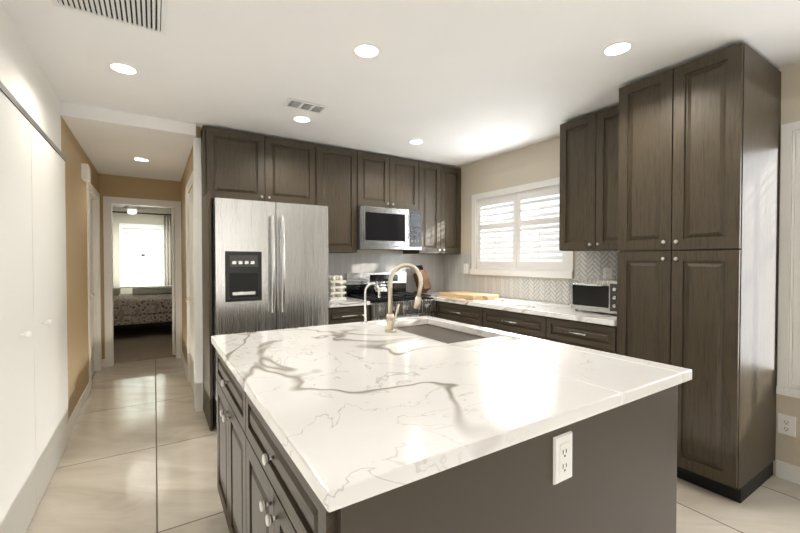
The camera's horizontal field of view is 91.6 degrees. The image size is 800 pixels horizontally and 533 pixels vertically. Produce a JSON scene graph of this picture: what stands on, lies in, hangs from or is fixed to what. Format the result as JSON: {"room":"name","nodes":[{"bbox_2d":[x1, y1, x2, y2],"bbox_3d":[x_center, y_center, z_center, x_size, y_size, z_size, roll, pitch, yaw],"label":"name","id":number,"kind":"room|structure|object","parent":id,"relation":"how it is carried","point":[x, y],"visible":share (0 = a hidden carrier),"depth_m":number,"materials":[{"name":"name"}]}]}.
{"room":"kitchen","nodes":[
{"label":"kitchen","id":0,"kind":"room"},
{"bbox_2d":[0,0,98,418],"bbox_3d":[-1.477,0.062,1.162,0.120,2.480,8.720,-1,1,-32],"label":"wall","id":1,"kind":"structure","parent":0,"point":[25,82],"depth_m":3.06,"materials":[{"name":"white paint"}]},
{"bbox_2d":[0,81,65,161],"bbox_3d":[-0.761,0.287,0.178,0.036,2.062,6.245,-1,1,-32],"label":"track rail","id":2,"kind":"object","parent":1,"relation":"attached to","point":[15,102],"visible":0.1,"depth_m":1.97,"materials":[{"name":"silver metal"}]},
{"bbox_2d":[0,90,68,532],"bbox_3d":[-0.736,0.300,0.179,0.076,2.024,6.214,-1,1,-32],"label":"closet doors","id":3,"kind":"structure","parent":1,"relation":"in","point":[34,433],"depth_m":1.97,"materials":[{"name":"white wood"}]},
{"bbox_2d":[68,382,89,433],"bbox_3d":[-2.790,1.217,3.386,0.012,0.100,1.250,-1,1,-32],"label":"baseboard","id":4,"kind":"structure","parent":1,"relation":"attached to","point":[72,419],"depth_m":3.31,"materials":[{"name":"white wood"}]},
{"bbox_2d":[81,163,90,181],"bbox_3d":[-2.977,-0.888,3.689,0.053,0.140,0.180,-1,1,-32],"label":"door chime","id":5,"kind":"object","parent":1,"relation":"attached to","point":[85,173],"visible":1,"depth_m":3.62,"materials":[{"name":"white plastic"}]},
{"bbox_2d":[89,198,94,373],"bbox_3d":[-3.404,0.232,4.289,0.124,2.026,0.788,-1,1,-32],"label":"hall door","id":6,"kind":"structure","parent":1,"relation":"in","point":[92,295],"depth_m":4.51,"materials":[{"name":"white wood"}]},
{"bbox_2d":[86,182,101,390],"bbox_3d":[-3.429,0.193,4.273,0.135,2.120,0.960,-1,1,-32],"label":"door frame","id":7,"kind":"structure","parent":1,"relation":"attached to","point":[92,193],"depth_m":4.62,"materials":[{"name":"white wood"}]},
{"bbox_2d":[61,101,195,181],"bbox_3d":[-2.710,-1.173,4.030,0.875,0.099,2.280,-1,1,-32],"label":"ceiling","id":8,"kind":"structure","parent":0,"point":[112,142],"depth_m":3.44,"materials":[{"name":"paint"}]},
{"bbox_2d":[131,158,150,161],"bbox_3d":[-2.713,-1.119,4.077,0.170,0.002,0.170,-1,1,-32],"label":"recessed light","id":9,"kind":"object","parent":8,"relation":"in","point":[142,159],"visible":0.88,"depth_m":4.07,"materials":[{"name":"white"}]},
{"bbox_2d":[99,174,180,358],"bbox_3d":[-3.332,0.000,5.076,0.920,2.480,0.120,-1,1,-32],"label":"wall","id":10,"kind":"structure","parent":0,"point":[132,187],"depth_m":4.91,"materials":[{"name":"paint"}]},
{"bbox_2d":[103,196,181,366],"bbox_3d":[-3.325,0.185,5.074,0.845,2.110,0.135,-1,1,-32],"label":"door frame","id":11,"kind":"structure","parent":10,"relation":"attached to","point":[108,202],"depth_m":4.88,"materials":[{"name":"white wood"}]},
{"bbox_2d":[171,209,175,354],"bbox_3d":[-3.220,0.211,5.670,0.208,2.000,0.715,-1,1,-32],"label":"bedroom door","id":12,"kind":"structure","parent":10,"relation":"in","point":[173,282],"depth_m":5.33,"materials":[{"name":"white wood"}]},
{"bbox_2d":[112,206,173,293],"bbox_3d":[-5.072,-0.048,8.116,4.300,2.480,0.120,-1,1,-32],"label":"wall","id":13,"kind":"structure","parent":0,"point":[118,218],"depth_m":7.76,"materials":[{"name":"beige paint"}]},
{"bbox_2d":[119,223,164,286],"bbox_3d":[-5.263,-0.231,7.966,0.780,1.270,0.135,-1,1,-32],"label":"bedroom window","id":14,"kind":"structure","parent":13,"relation":"in","point":[141,246],"depth_m":7.95,"materials":[{"name":"white glass"}]},
{"bbox_2d":[112,211,171,285],"bbox_3d":[-5.105,0.029,7.926,1.480,2.232,0.032,-1,1,-32],"label":"curtain","id":15,"kind":"object","parent":13,"relation":"hanging from","point":[167,254],"visible":0.21,"depth_m":8.08,"materials":[{"name":"beige fabric"}]},
{"bbox_2d":[114,325,175,363],"bbox_3d":[-4.141,1.209,6.660,4.100,0.012,3.370,-1,1,-32],"label":"floor","id":16,"kind":"structure","parent":0,"point":[139,344],"depth_m":6.08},
{"bbox_2d":[113,286,171,329],"bbox_3d":[-4.975,0.803,7.038,1.860,0.788,1.530,-1,1,-32],"label":"bed","id":17,"kind":"object","parent":16,"relation":"on","point":[145,306],"visible":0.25,"depth_m":6.63,"materials":[{"name":"beige fabric"}]},
{"bbox_2d":[181,127,200,364],"bbox_3d":[-2.343,0.012,4.328,0.043,2.480,2.200,-1,1,-32],"label":"wall","id":18,"kind":"structure","parent":0,"point":[188,170],"depth_m":4.69,"materials":[{"name":"paint"}]},
{"bbox_2d":[181,351,186,376],"bbox_3d":[-2.632,1.195,4.762,0.022,0.100,1.190,-1,1,-32],"label":"baseboard","id":19,"kind":"structure","parent":18,"relation":"attached to","point":[182,356],"depth_m":4.72,"materials":[{"name":"white wood"}]},
{"bbox_2d":[185,188,193,392],"bbox_3d":[-2.072,0.238,3.835,0.117,2.028,0.778,-1,1,-32],"label":"hall door","id":20,"kind":"structure","parent":18,"relation":"in","point":[189,299],"depth_m":3.96,"materials":[{"name":"white wood"}]},
{"bbox_2d":[186,137,202,411],"bbox_3d":[-2.026,0.070,3.814,0.060,2.380,1.030,-1,1,-32],"label":"door frame","id":21,"kind":"structure","parent":18,"relation":"attached to","point":[194,181],"depth_m":3.39,"materials":[{"name":"white wood"}]},
{"bbox_2d":[356,250,432,292],"bbox_3d":[-0.616,0.010,4.425,2.982,2.480,0.120,-1,1,-32],"label":"wall","id":22,"kind":"structure","parent":0,"point":[382,251],"depth_m":4.60,"materials":[{"name":"beige paint"}]},
{"bbox_2d":[201,126,272,206],"bbox_3d":[-1.511,-0.889,3.571,0.566,0.606,0.338,-1,1,-32],"label":"upper cabinet","id":23,"kind":"object","parent":22,"relation":"attached to","point":[234,164],"depth_m":3.42,"materials":[{"name":"brown wood"}]},
{"bbox_2d":[273,138,316,204],"bbox_3d":[-1.144,-0.892,3.802,0.544,0.606,0.338,-1,1,-32],"label":"upper cabinet","id":24,"kind":"object","parent":22,"relation":"attached to","point":[294,162],"depth_m":3.69,"materials":[{"name":"brown wood"}]},
{"bbox_2d":[317,145,364,252],"bbox_3d":[-0.724,-0.672,4.071,0.572,1.056,0.338,-1,1,-32],"label":"upper cabinet","id":25,"kind":"object","parent":22,"relation":"attached to","point":[340,172],"depth_m":3.95,"materials":[{"name":"brown wood"}]},
{"bbox_2d":[365,153,396,208],"bbox_3d":[-0.343,-0.920,4.307,0.451,0.566,0.338,-1,1,-32],"label":"upper cabinet","id":26,"kind":"object","parent":22,"relation":"attached to","point":[380,171],"depth_m":4.19,"materials":[{"name":"brown wood"}]},
{"bbox_2d":[357,206,420,250],"bbox_3d":[-0.176,-0.411,4.359,0.772,0.444,0.438,-1,1,-32],"label":"over-the-range microwave","id":27,"kind":"object","parent":26,"relation":"attached to","point":[380,228],"visible":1,"depth_m":4.19,"materials":[{"name":"grey metal"}]},
{"bbox_2d":[328,253,443,295],"bbox_3d":[-0.230,0.087,4.592,1.890,0.479,0.010,-1,1,-32],"label":"tile backsplash","id":28,"kind":"structure","parent":22,"relation":"attached to","point":[339,264],"depth_m":4.66,"materials":[{"name":"grey tile"}]},
{"bbox_2d":[397,158,420,210],"bbox_3d":[-0.065,-0.923,4.482,0.451,0.566,0.338,-1,1,-32],"label":"upper cabinet","id":29,"kind":"object","parent":22,"relation":"attached to","point":[408,171],"depth_m":4.39,"materials":[{"name":"brown wood"}]},
{"bbox_2d":[403,162,444,253],"bbox_3d":[0.262,-0.681,4.692,0.441,1.056,0.338,-1,1,-32],"label":"upper cabinet","id":30,"kind":"object","parent":22,"relation":"attached to","point":[432,175],"depth_m":4.57,"materials":[{"name":"brown wood"}]},
{"bbox_2d":[445,166,460,253],"bbox_3d":[0.505,-0.684,4.846,0.379,1.056,0.338,-1,1,-32],"label":"upper cabinet","id":31,"kind":"object","parent":22,"relation":"attached to","point":[452,174],"depth_m":4.74,"materials":[{"name":"brown wood"}]},
{"bbox_2d":[1,0,799,167],"bbox_3d":[-1.330,-1.261,3.232,5.440,0.100,12.340,-1,1,-32],"label":"ceiling","id":32,"kind":"structure","parent":0,"point":[455,83],"depth_m":2.26,"materials":[{"name":"paint"}]},
{"bbox_2d":[51,0,167,34],"bbox_3d":[-1.176,-1.177,1.546,0.440,0.011,0.780,-1,1,-32],"label":"ceiling vent","id":33,"kind":"object","parent":32,"relation":"in","point":[149,15],"visible":1,"depth_m":1.79,"materials":[{"name":"white metal"}]},
{"bbox_2d":[106,62,139,74],"bbox_3d":[-1.669,-1.192,2.346,0.170,0.002,0.170,-1,1,-32],"label":"recessed light","id":34,"kind":"object","parent":32,"relation":"in","point":[122,68],"visible":1,"depth_m":2.34,"materials":[{"name":"white"}]},
{"bbox_2d":[112,205,170,213],"bbox_3d":[-4.449,-1.060,6.460,1.257,0.401,1.201,-1,1,-32],"label":"ceiling fan","id":35,"kind":"object","parent":32,"relation":"hanging from","point":[132,209],"visible":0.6,"depth_m":6.39,"materials":[{"name":"white"}]},
{"bbox_2d":[291,115,311,122],"bbox_3d":[-0.804,-1.205,3.187,0.170,0.002,0.170,-1,1,-32],"label":"recessed light","id":36,"kind":"object","parent":32,"relation":"in","point":[302,119],"visible":1,"depth_m":3.19,"materials":[{"name":"white"}]},
{"bbox_2d":[283,98,328,113],"bbox_3d":[-0.705,-1.197,2.918,0.300,0.015,0.160,-1,1,-32],"label":"ceiling vent","id":37,"kind":"object","parent":32,"relation":"in","point":[304,105],"visible":0.98,"depth_m":2.90,"materials":[{"name":"white metal"}]},
{"bbox_2d":[351,42,381,58],"bbox_3d":[-0.184,-1.189,2.147,0.170,0.002,0.170,-1,1,-32],"label":"recessed light","id":38,"kind":"object","parent":32,"relation":"in","point":[365,50],"visible":1,"depth_m":2.14,"materials":[{"name":"white"}]},
{"bbox_2d":[408,139,424,143],"bbox_3d":[0.160,-1.215,3.795,0.170,0.002,0.170,-1,1,-32],"label":"recessed light","id":39,"kind":"object","parent":32,"relation":"in","point":[416,141],"visible":0.96,"depth_m":3.78,"materials":[{"name":"white"}]},
{"bbox_2d":[600,40,634,56],"bbox_3d":[1.189,-1.188,2.127,0.170,0.002,0.170,-1,1,-32],"label":"recessed light","id":40,"kind":"object","parent":32,"relation":"in","point":[618,48],"visible":1,"depth_m":2.12,"materials":[{"name":"white plastic"}]},
{"bbox_2d":[26,357,799,532],"bbox_3d":[-1.330,1.319,3.273,5.440,0.100,12.340,-1,1,-32],"label":"floor","id":41,"kind":"structure","parent":0,"point":[139,455],"depth_m":2.33,"materials":[{"name":"tile"}]},
{"bbox_2d":[211,197,327,427],"bbox_3d":[-1.200,0.365,3.483,0.910,1.800,0.840,-1,1,-32],"label":"fridge","id":42,"kind":"object","parent":41,"relation":"on","point":[269,265],"visible":0.56,"depth_m":3.13,"materials":[{"name":"grey metal"}]},
{"bbox_2d":[328,303,369,324],"bbox_3d":[-0.656,0.818,3.972,0.455,0.880,0.618,-1,1,-32],"label":"base cabinet","id":43,"kind":"object","parent":41,"relation":"on","point":[336,315],"depth_m":3.69,"materials":[{"name":"brown wood"}]},
{"bbox_2d":[328,296,368,306],"bbox_3d":[-0.655,0.357,3.952,0.472,0.038,0.622,-1,1,-32],"label":"countertop","id":44,"kind":"structure","parent":43,"relation":"on","point":[348,302],"depth_m":3.74,"materials":[{"name":"white stone"}]},
{"bbox_2d":[328,275,345,300],"bbox_3d":[-0.681,0.213,4.008,0.170,0.246,0.240,-1,1,-32],"label":"egg trays","id":45,"kind":"object","parent":44,"relation":"on","point":[335,288],"visible":0.88,"depth_m":3.93,"materials":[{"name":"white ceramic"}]},
{"bbox_2d":[345,272,435,320],"bbox_3d":[-0.101,0.663,4.258,0.774,1.180,0.713,-1,1,-32],"label":"range","id":46,"kind":"object","parent":41,"relation":"on","point":[356,284],"visible":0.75,"depth_m":4.19,"materials":[{"name":"black"}]},
{"bbox_2d":[373,275,387,294],"bbox_3d":[-0.191,0.200,4.282,0.210,0.217,0.168,-1,1,-32],"label":"kettle","id":47,"kind":"object","parent":46,"relation":"on","point":[383,286],"visible":0.88,"depth_m":4.22,"materials":[{"name":"silver metal"}]},
{"bbox_2d":[212,343,677,532],"bbox_3d":[0.020,0.854,1.744,1.399,0.880,1.594,-1,1,-32],"label":"kitchen island","id":48,"kind":"object","parent":41,"relation":"on","point":[616,471],"depth_m":1.12,"materials":[{"name":"brown wood"}]},
{"bbox_2d":[211,319,622,514],"bbox_3d":[-0.168,0.394,1.621,0.940,0.039,1.650,-1,1,-32],"label":"island countertop","id":49,"kind":"structure","parent":48,"relation":"on","point":[366,412],"depth_m":1.11,"materials":[{"name":"white stone"}]},
{"bbox_2d":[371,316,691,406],"bbox_3d":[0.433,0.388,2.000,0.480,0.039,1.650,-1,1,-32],"label":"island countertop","id":50,"kind":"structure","parent":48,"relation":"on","point":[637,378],"depth_m":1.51,"materials":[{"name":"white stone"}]},
{"bbox_2d":[395,323,502,346],"bbox_3d":[0.242,0.514,2.230,0.424,0.245,0.844,-1,1,-32],"label":"sink","id":51,"kind":"object","parent":50,"relation":"in","point":[456,335],"depth_m":2.32,"materials":[{"name":"grey metal"}]},
{"bbox_2d":[553,431,571,484],"bbox_3d":[0.452,0.529,1.074,0.080,0.130,0.009,-1,1,-32],"label":"outlet","id":52,"kind":"object","parent":48,"relation":"attached to","point":[562,440],"depth_m":1.07,"materials":[{"name":"white plastic"}]},
{"bbox_2d":[433,303,476,325],"bbox_3d":[0.849,0.816,4.099,0.619,0.880,0.810,-1,1,-32],"label":"base cabinet","id":53,"kind":"object","parent":41,"relation":"on","point":[448,311],"depth_m":3.95,"materials":[{"name":"brown wood"}]},
{"bbox_2d":[477,307,536,337],"bbox_3d":[1.219,0.825,3.513,0.619,0.880,0.824,-1,1,-32],"label":"base cabinet","id":54,"kind":"object","parent":41,"relation":"on","point":[507,321],"depth_m":3.37,"materials":[{"name":"brown wood"}]},
{"bbox_2d":[421,291,612,326],"bbox_3d":[0.996,0.359,3.836,0.625,0.038,2.580,-1,1,-32],"label":"countertop","id":55,"kind":"structure","parent":54,"relation":"on","point":[523,307],"depth_m":3.30,"materials":[{"name":"white stone"}]},
{"bbox_2d":[413,265,430,292],"bbox_3d":[0.272,0.155,4.727,0.110,0.339,0.228,-1,1,-32],"label":"knife block","id":56,"kind":"object","parent":55,"relation":"on","point":[426,287],"visible":0.67,"depth_m":4.70,"materials":[{"name":"brown wood"}]},
{"bbox_2d":[438,291,498,299],"bbox_3d":[0.762,0.314,4.252,0.360,0.036,0.650,-1,1,-32],"label":"cutting board","id":57,"kind":"object","parent":55,"relation":"on","point":[467,295],"visible":1,"depth_m":4.15,"materials":[{"name":"beige wood"}]},
{"bbox_2d":[569,278,616,313],"bbox_3d":[1.585,0.227,3.014,0.368,0.250,0.420,-1,1,-32],"label":"toaster oven","id":58,"kind":"object","parent":55,"relation":"on","point":[594,294],"visible":0.65,"depth_m":2.94,"materials":[{"name":"silver metal"}]},
{"bbox_2d":[537,315,616,353],"bbox_3d":[1.534,0.833,3.014,0.619,0.880,0.606,-1,1,-32],"label":"base cabinet","id":59,"kind":"object","parent":41,"relation":"on","point":[594,336],"depth_m":2.81,"materials":[{"name":"brown wood"}]},
{"bbox_2d":[613,74,656,360],"bbox_3d":[1.800,0.052,2.580,0.619,2.456,0.381,-1,1,-32],"label":"tall cabinet","id":60,"kind":"object","parent":41,"relation":"on","point":[635,116],"depth_m":2.47,"materials":[{"name":"brown wood"}]},
{"bbox_2d":[653,43,780,502],"bbox_3d":[1.938,0.056,2.361,0.619,2.456,0.381,-1,1,-32],"label":"tall cabinet","id":61,"kind":"object","parent":41,"relation":"on","point":[669,185],"depth_m":2.18,"materials":[{"name":"brown wood"}]},
{"bbox_2d":[449,63,799,475],"bbox_3d":[2.355,0.043,2.397,0.120,2.480,6.720,-1,1,-32],"label":"wall","id":62,"kind":"structure","parent":0,"point":[539,161],"depth_m":3.82,"materials":[{"name":"beige paint"}]},
{"bbox_2d":[470,177,573,278],"bbox_3d":[1.259,-0.369,4.100,0.166,0.940,1.330,-1,1,-32],"label":"kitchen window","id":63,"kind":"structure","parent":62,"relation":"in","point":[518,234],"depth_m":4.06,"materials":[{"name":"white"}]},
{"bbox_2d":[444,251,618,303],"bbox_3d":[1.262,0.097,4.008,0.010,0.479,2.590,-1,1,-32],"label":"tile backsplash","id":64,"kind":"structure","parent":62,"relation":"attached to","point":[445,272],"depth_m":3.97,"materials":[{"name":"grey tile"}]},
{"bbox_2d":[464,264,467,273],"bbox_3d":[0.799,0.026,4.726,0.009,0.120,0.080,-1,1,-32],"label":"outlet","id":65,"kind":"object","parent":64,"relation":"attached to","point":[465,265],"depth_m":4.72,"materials":[{"name":"white plastic"}]},
{"bbox_2d":[603,268,612,278],"bbox_3d":[1.733,0.069,3.247,0.009,0.120,0.080,-1,1,-32],"label":"outlet","id":66,"kind":"object","parent":64,"relation":"attached to","point":[607,273],"depth_m":3.24,"materials":[{"name":"white"}]},
{"bbox_2d":[559,116,584,250],"bbox_3d":[1.577,-0.658,3.185,0.338,1.056,0.378,-1,1,-32],"label":"upper cabinet","id":67,"kind":"object","parent":62,"relation":"attached to","point":[572,133],"depth_m":3.15,"materials":[{"name":"brown wood"}]},
{"bbox_2d":[585,107,612,250],"bbox_3d":[1.714,-0.654,2.968,0.338,1.056,0.379,-1,1,-32],"label":"upper cabinet","id":68,"kind":"object","parent":62,"relation":"attached to","point":[599,125],"depth_m":2.96,"materials":[{"name":"brown wood"}]},
{"bbox_2d":[778,413,795,436],"bbox_3d":[2.324,0.954,2.339,0.009,0.120,0.080,-1,1,-32],"label":"outlet","id":69,"kind":"object","parent":62,"relation":"attached to","point":[786,424],"visible":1,"depth_m":2.33,"materials":[{"name":"white plastic"}]},
{"bbox_2d":[776,460,799,484],"bbox_3d":[3.188,1.255,0.972,0.012,0.100,3.327,-1,1,-32],"label":"baseboard","id":70,"kind":"structure","parent":62,"relation":"attached to","point":[788,472],"depth_m":2.33,"materials":[{"name":"white wood"}]},
{"bbox_2d":[776,121,799,398],"bbox_3d":[2.724,-0.033,1.783,0.166,1.630,1.430,-1,1,-32],"label":"window","id":71,"kind":"structure","parent":62,"relation":"in","point":[788,350],"depth_m":2.32,"materials":[{"name":"white"}]}
]}

